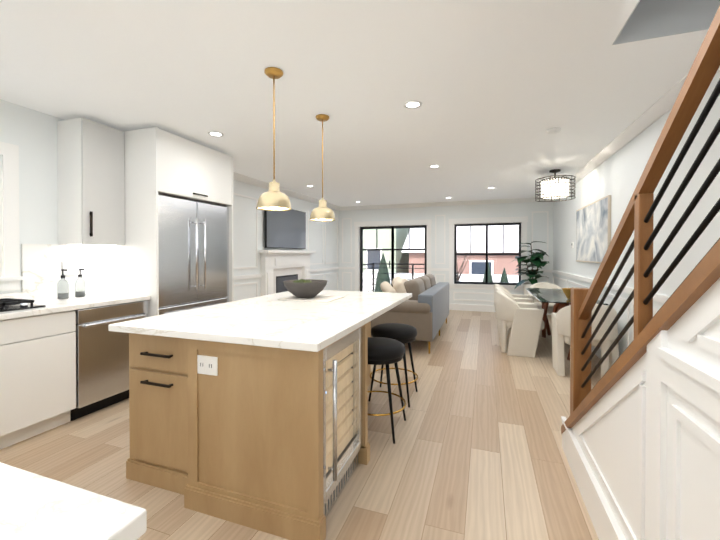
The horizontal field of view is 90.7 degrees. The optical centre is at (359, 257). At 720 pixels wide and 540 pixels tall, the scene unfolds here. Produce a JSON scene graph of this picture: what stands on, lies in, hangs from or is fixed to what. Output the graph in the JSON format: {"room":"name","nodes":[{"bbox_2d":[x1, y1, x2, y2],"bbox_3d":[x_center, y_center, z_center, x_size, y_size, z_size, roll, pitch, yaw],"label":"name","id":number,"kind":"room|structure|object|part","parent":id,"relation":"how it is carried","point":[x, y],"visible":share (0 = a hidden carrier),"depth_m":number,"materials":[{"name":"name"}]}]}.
{"room":"dining room and kitchen","nodes":[
{"label":"dining room and kitchen","id":0,"kind":"room"},
{"bbox_2d":[0,99,338,300],"bbox_3d":[-2.444,0.005,4.267,0.200,2.540,10.800,0,1,19],"label":"wall","id":1,"kind":"structure","parent":0,"point":[31,134],"depth_m":3.16,"materials":[{"name":"paint"}]},
{"bbox_2d":[0,142,24,290],"bbox_3d":[-3.057,-0.319,2.450,0.250,1.180,1.090,0,1,19],"label":"window","id":2,"kind":"structure","parent":1,"relation":"in","point":[10,277],"depth_m":2.85,"materials":[{"name":"white glass"}]},
{"bbox_2d":[0,244,102,299],"bbox_3d":[-2.925,0.129,2.573,0.018,0.478,2.092,0,1,19],"label":"backsplash","id":3,"kind":"structure","parent":1,"relation":"attached to","point":[41,264],"depth_m":3.14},
{"bbox_2d":[62,261,75,276],"bbox_3d":[-2.667,0.104,3.257,0.011,0.140,0.115,0,1,19],"label":"outlet","id":4,"kind":"object","parent":3,"relation":"attached to","point":[70,266],"visible":0.92,"depth_m":3.26,"materials":[{"name":"white plastic"}]},
{"bbox_2d":[57,117,124,245],"bbox_3d":[-2.486,-0.663,3.315,0.346,1.108,0.388,0,1,19],"label":"upper cabinet","id":5,"kind":"object","parent":1,"relation":"attached to","point":[91,178],"visible":1,"depth_m":3.17,"materials":[{"name":"white wood"}]},
{"bbox_2d":[264,209,305,248],"bbox_3d":[-1.405,-0.552,6.790,0.075,0.770,1.420,0,1,19],"label":"wall-mounted tv","id":6,"kind":"object","parent":1,"relation":"attached to","point":[284,229],"visible":0.81,"depth_m":6.69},
{"bbox_2d":[233,193,338,296],"bbox_3d":[-1.375,0.126,6.956,0.028,2.250,5.020,0,1,19],"label":"trim","id":7,"kind":"structure","parent":1,"relation":"attached to","point":[260,275],"depth_m":5.98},
{"bbox_2d":[233,172,340,210],"bbox_3d":[-1.348,-1.246,6.934,0.085,0.085,5.020,0,1,19],"label":"crown molding","id":8,"kind":"structure","parent":1,"relation":"attached to","point":[249,180],"depth_m":6.60,"materials":[{"name":"white wood"}]},
{"bbox_2d":[0,310,600,539],"bbox_3d":[0.008,1.343,3.414,5.400,0.120,11.200,0,1,19],"label":"floor","id":9,"kind":"structure","parent":0,"point":[475,451],"depth_m":2.29,"materials":[{"name":"brown wood"}]},
{"bbox_2d":[0,312,75,449],"bbox_3d":[-2.625,0.848,2.512,0.628,0.885,0.756,0,1,19],"label":"base cabinet","id":10,"kind":"object","parent":9,"relation":"on","point":[37,371],"depth_m":2.52,"materials":[{"name":"wood"}]},
{"bbox_2d":[0,292,150,319],"bbox_3d":[-2.625,0.387,2.469,0.653,0.037,2.092,0,1,19],"label":"countertop","id":11,"kind":"structure","parent":10,"relation":"on","point":[98,299],"depth_m":2.87,"materials":[{"name":"white stone"}]},
{"bbox_2d":[0,298,45,311],"bbox_3d":[-2.675,0.344,2.352,0.460,0.049,0.770,0,1,19],"label":"cooktop","id":12,"kind":"object","parent":11,"relation":"in","point":[9,304],"visible":1,"depth_m":2.57,"materials":[{"name":"metal"}]},
{"bbox_2d":[57,269,68,298],"bbox_3d":[-2.587,0.232,3.100,0.083,0.258,0.076,0,1,19],"label":"soap dispenser","id":13,"kind":"object","parent":11,"relation":"on","point":[63,288],"visible":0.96,"depth_m":3.08,"materials":[{"name":"clear glass"}]},
{"bbox_2d":[75,269,85,296],"bbox_3d":[-2.541,0.231,3.232,0.083,0.258,0.076,0,1,19],"label":"soap dispenser","id":14,"kind":"object","parent":11,"relation":"on","point":[80,290],"visible":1,"depth_m":3.21,"materials":[{"name":"clear glass"}]},
{"bbox_2d":[0,462,146,539],"bbox_3d":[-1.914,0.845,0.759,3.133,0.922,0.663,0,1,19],"label":"countertop","id":15,"kind":"structure","parent":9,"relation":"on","point":[33,506],"depth_m":0.54,"materials":[{"name":"stone"}]},
{"bbox_2d":[70,301,147,420],"bbox_3d":[-2.350,0.846,3.143,0.610,0.878,0.606,0,1,19],"label":"dishwasher","id":16,"kind":"object","parent":9,"relation":"on","point":[102,366],"visible":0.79,"depth_m":2.94,"materials":[{"name":"silver metal"}]},
{"bbox_2d":[103,127,233,316],"bbox_3d":[-2.056,0.028,3.950,0.738,2.500,1.080,0,1,19],"label":"surround","id":17,"kind":"object","parent":9,"relation":"on","point":[159,161],"visible":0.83,"depth_m":3.44,"materials":[{"name":"white wood"}]},
{"bbox_2d":[158,194,228,314],"bbox_3d":[-2.045,0.335,3.949,0.726,1.885,1.016,0,1,19],"label":"fridge","id":18,"kind":"object","parent":9,"relation":"on","point":[193,241],"visible":0.4,"depth_m":3.76,"materials":[{"name":"silver metal"}]},
{"bbox_2d":[126,298,408,539],"bbox_3d":[-0.438,0.846,2.758,1.308,0.885,2.051,0,1,19],"label":"kitchen island","id":19,"kind":"object","parent":9,"relation":"on","point":[251,412],"depth_m":1.78,"materials":[{"name":"brown wood"}]},
{"bbox_2d":[108,290,411,353],"bbox_3d":[-0.438,0.428,2.771,1.290,0.124,2.136,0,1,19],"label":"island countertop","id":20,"kind":"structure","parent":19,"relation":"on","point":[269,322],"depth_m":2.07,"materials":[{"name":"white stone"}]},
{"bbox_2d":[277,279,344,301],"bbox_3d":[-0.434,0.276,3.136,0.495,0.171,0.400,0,1,19],"label":"decorative bowl","id":21,"kind":"object","parent":20,"relation":"on","point":[308,290],"visible":1,"depth_m":3.03,"materials":[{"name":"ceramic"}]},
{"bbox_2d":[258,250,315,295],"bbox_3d":[-1.287,0.560,6.796,0.300,1.385,1.770,0,1,19],"label":"fireplace","id":22,"kind":"object","parent":9,"relation":"on","point":[278,267],"visible":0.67,"depth_m":6.55,"materials":[{"name":"paint"}]},
{"bbox_2d":[368,337,405,443],"bbox_3d":[0.127,0.961,2.695,0.446,0.658,0.446,0,1,19],"label":"bar stool","id":23,"kind":"object","parent":9,"relation":"on","point":[386,352],"visible":0.58,"depth_m":2.53,"materials":[{"name":"black leather"}]},
{"bbox_2d":[368,323,417,406],"bbox_3d":[0.313,0.956,3.282,0.446,0.658,0.446,0,1,19],"label":"bar stool","id":24,"kind":"object","parent":9,"relation":"on","point":[403,333],"visible":0.9,"depth_m":3.16,"materials":[{"name":"black leather"}]},
{"bbox_2d":[371,274,448,353],"bbox_3d":[0.884,0.770,5.862,0.940,0.982,2.360,0,1,19],"label":"sofa","id":25,"kind":"object","parent":9,"relation":"on","point":[423,310],"visible":0.77,"depth_m":4.86,"materials":[{"name":"grey fabric"}]},
{"bbox_2d":[494,284,531,333],"bbox_3d":[2.536,0.855,5.911,0.575,0.810,0.570,0,1,19],"label":"dining chair","id":26,"kind":"object","parent":9,"relation":"on","point":[515,295],"visible":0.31,"depth_m":6.03,"materials":[{"name":"fabric"}]},
{"bbox_2d":[495,287,537,341],"bbox_3d":[2.344,0.860,5.364,0.575,0.810,0.570,0,1,19],"label":"dining chair","id":27,"kind":"object","parent":9,"relation":"on","point":[520,300],"visible":0.23,"depth_m":5.48,"materials":[{"name":"fabric"}]},
{"bbox_2d":[496,291,543,357],"bbox_3d":[2.149,0.865,4.813,0.575,0.810,0.570,0,1,19],"label":"dining chair","id":28,"kind":"object","parent":9,"relation":"on","point":[523,323],"visible":1,"depth_m":4.56,"materials":[{"name":"fabric"}]},
{"bbox_2d":[510,241,548,294],"bbox_3d":[3.496,0.459,7.338,0.782,1.577,0.678,0,1,19],"label":"fiddle-leaf fig plant","id":29,"kind":"object","parent":9,"relation":"on","point":[535,258],"visible":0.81,"depth_m":7.29,"materials":[{"name":"plant"}]},
{"bbox_2d":[528,282,561,327],"bbox_3d":[3.217,0.853,6.135,0.570,0.810,0.575,0,1,19],"label":"dining chair","id":30,"kind":"object","parent":9,"relation":"on","point":[545,285],"visible":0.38,"depth_m":6.25,"materials":[{"name":"fabric"}]},
{"bbox_2d":[525,288,607,360],"bbox_3d":[2.794,0.886,5.010,0.690,0.737,1.830,0,1,19],"label":"dining table","id":31,"kind":"object","parent":9,"relation":"on","point":[545,297],"visible":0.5,"depth_m":4.97,"materials":[{"name":"clear glass"}]},
{"bbox_2d":[562,288,570,298],"bbox_3d":[2.651,0.457,4.436,0.224,0.130,0.224,0,1,19],"label":"brass vase","id":32,"kind":"object","parent":31,"relation":"on","point":[567,292],"visible":0.38,"depth_m":4.43,"materials":[{"name":"gold metal"}]},
{"bbox_2d":[551,304,618,377],"bbox_3d":[2.456,0.873,3.885,0.570,0.810,0.575,0,1,19],"label":"dining chair","id":33,"kind":"object","parent":9,"relation":"on","point":[561,326],"visible":0.62,"depth_m":3.74,"materials":[{"name":"fabric"}]},
{"bbox_2d":[561,5,719,539],"bbox_3d":[1.237,0.057,0.710,0.885,2.499,3.320,0,1,19],"label":"staircase","id":34,"kind":"structure","parent":9,"relation":"on","point":[640,429],"depth_m":1.13,"materials":[{"name":"brown wood"}]},
{"bbox_2d":[0,0,707,206],"bbox_3d":[0.008,-1.407,3.390,5.400,0.300,11.200,0,1,19],"label":"ceiling","id":35,"kind":"structure","parent":0,"point":[498,89],"depth_m":2.53,"materials":[{"name":"paint"}]},
{"bbox_2d":[208,131,223,136],"bbox_3d":[-1.468,-1.257,3.625,0.156,0.004,0.156,0,1,19],"label":"recessed light","id":36,"kind":"object","parent":35,"relation":"in","point":[215,134],"visible":1,"depth_m":3.63,"materials":[{"name":"white"}]},
{"bbox_2d":[256,67,291,210],"bbox_3d":[-0.579,-0.785,2.393,0.236,0.924,0.236,0,1,19],"label":"pendant light","id":37,"kind":"object","parent":35,"relation":"hanging from","point":[273,198],"visible":1,"depth_m":2.36,"materials":[{"name":"gold metal"}]},
{"bbox_2d":[309,114,335,220],"bbox_3d":[-0.334,-0.792,3.176,0.236,0.924,0.236,0,1,19],"label":"pendant light","id":38,"kind":"object","parent":35,"relation":"hanging from","point":[322,211],"visible":1,"depth_m":3.13,"materials":[{"name":"gold metal"}]},
{"bbox_2d":[403,100,421,108],"bbox_3d":[0.433,-1.251,2.912,0.156,0.004,0.156,0,1,19],"label":"recessed light","id":39,"kind":"object","parent":35,"relation":"in","point":[413,104],"visible":1,"depth_m":2.91,"materials":[{"name":"white"}]},
{"bbox_2d":[547,127,560,133],"bbox_3d":[1.906,-1.241,3.496,0.124,0.033,0.124,0,1,19],"label":"smoke detector","id":40,"kind":"object","parent":35,"relation":"attached to","point":[555,130],"visible":1,"depth_m":3.46,"materials":[{"name":"white plastic"}]},
{"bbox_2d":[535,169,575,201],"bbox_3d":[2.851,-1.060,5.200,0.522,0.424,0.522,0,1,19],"label":"chandelier","id":41,"kind":"object","parent":35,"relation":"attached to","point":[555,186],"visible":1,"depth_m":5.07,"materials":[{"name":"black metal"}]},
{"bbox_2d":[612,0,719,44],"bbox_3d":[1.206,-1.380,0.295,0.679,0.300,3.560,0,1,19],"label":"lining","id":42,"kind":"object","parent":35,"relation":"attached to","point":[649,19],"visible":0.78,"depth_m":1.99,"materials":[{"name":"white paint"}]},
{"bbox_2d":[339,202,552,304],"bbox_3d":[1.837,-0.033,8.589,5.400,2.540,0.200,0,1,19],"label":"wall","id":43,"kind":"structure","parent":0,"point":[487,211],"depth_m":8.39,"materials":[{"name":"paint"}]},
{"bbox_2d":[354,219,431,290],"bbox_3d":[0.818,0.161,8.934,1.980,2.145,0.230,0,1,19],"label":"door frame","id":44,"kind":"structure","parent":43,"relation":"attached to","point":[358,225],"depth_m":8.90,"materials":[{"name":"white wood"}]},
{"bbox_2d":[360,225,426,290],"bbox_3d":[0.817,0.215,8.930,1.726,1.998,0.100,0,1,19],"label":"sliding door","id":45,"kind":"structure","parent":43,"relation":"in","point":[392,228],"depth_m":8.93,"materials":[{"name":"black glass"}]},
{"bbox_2d":[339,197,550,210],"bbox_3d":[1.790,-1.260,8.444,5.000,0.085,0.085,0,1,19],"label":"crown molding","id":46,"kind":"structure","parent":43,"relation":"attached to","point":[494,201],"depth_m":8.35,"materials":[{"name":"white wood"}]},
{"bbox_2d":[339,211,551,314],"bbox_3d":[1.799,0.113,8.483,5.000,2.250,0.028,0,1,19],"label":"trim","id":47,"kind":"structure","parent":43,"relation":"attached to","point":[480,308],"depth_m":8.30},
{"bbox_2d":[363,216,527,291],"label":"window","id":48,"kind":"structure","parent":43,"relation":"in","point":[486,253],"depth_m":8.18,"materials":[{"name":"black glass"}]},
{"bbox_3d":[1.298,1.163,10.169,2.700,1.920,2.399,0,1,19],"label":"deck railing","id":49,"kind":"part","parent":48,"relation":"part of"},
{"bbox_2d":[553,71,719,355],"bbox_3d":[2.460,-1.360,2.525,0.200,5.300,10.800,0,1,19],"label":"wall","id":50,"kind":"structure","parent":0,"point":[616,176],"depth_m":3.11,"materials":[{"name":"paint"}]},
{"bbox_2d":[576,195,610,262],"bbox_3d":[3.156,-0.330,4.860,0.030,0.800,1.550,0,1,19],"label":"framed picture","id":51,"kind":"object","parent":50,"relation":"attached to","point":[593,230],"visible":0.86,"depth_m":4.69},
{"bbox_2d":[552,270,669,358],"bbox_3d":[3.176,0.779,4.916,0.028,0.980,5.850,0,1,19],"label":"trim","id":52,"kind":"structure","parent":50,"relation":"attached to","point":[661,298],"depth_m":3.84,"materials":[{"name":"white wood"}]},
{"bbox_2d":[551,66,719,200],"bbox_3d":[3.102,-1.227,4.776,0.085,0.085,6.130,0,1,19],"label":"crown molding","id":53,"kind":"structure","parent":50,"relation":"attached to","point":[658,109],"depth_m":3.33,"materials":[{"name":"white wood"}]},
{"label":"outside","id":54,"kind":"structure","parent":0,"visible":0},
{"bbox_3d":[8.408,2.104,23.575,80.000,0.200,90.000,0,1,19],"label":"ground","id":55,"kind":"structure","parent":54,"visible":0},
{"bbox_2d":[374,253,390,291],"bbox_3d":[1.033,0.922,15.880,0.800,2.300,0.780,0,1,19],"label":"evergreen tree","id":56,"kind":"object","parent":55,"relation":"on","point":[381,278],"depth_m":15.68,"materials":[{"name":"green plant"}]},
{"bbox_2d":[363,228,408,272],"bbox_3d":[-0.409,-2.353,26.645,9.000,8.660,8.700,0,1,19],"label":"house","id":57,"kind":"structure","parent":55,"relation":"on","point":[369,235],"depth_m":21.96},
{"bbox_2d":[363,270,518,291],"bbox_3d":[5.415,1.339,15.080,40.000,1.480,0.120,0,1,19],"label":"fence","id":58,"kind":"object","parent":55,"relation":"on","point":[476,277],"depth_m":15.43,"materials":[{"name":"white"}]},
{"bbox_2d":[402,225,518,274],"bbox_3d":[7.460,-0.150,21.768,8.500,4.340,6.700,0,1,19],"label":"house","id":59,"kind":"structure","parent":55,"relation":"on","point":[497,265],"depth_m":19.31,"materials":[{"name":"red"}]},
{"bbox_2d":[456,247,469,280],"bbox_3d":[3.687,0.818,13.085,0.851,2.559,0.932,0,1,19],"label":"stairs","id":60,"kind":"structure","parent":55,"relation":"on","point":[458,276],"depth_m":13.01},
{"bbox_2d":[483,263,492,281],"bbox_3d":[5.149,1.111,14.324,0.600,1.950,0.585,0,1,19],"label":"evergreen tree","id":61,"kind":"object","parent":55,"relation":"on","point":[490,279],"depth_m":14.21,"materials":[{"name":"green plant"}]},
{"bbox_2d":[500,268,508,282],"bbox_3d":[5.767,1.237,14.213,0.560,1.700,0.546,0,1,19],"label":"evergreen tree","id":62,"kind":"object","parent":55,"relation":"on","point":[504,278],"depth_m":14.13,"materials":[{"name":"green plant"}]}
]}

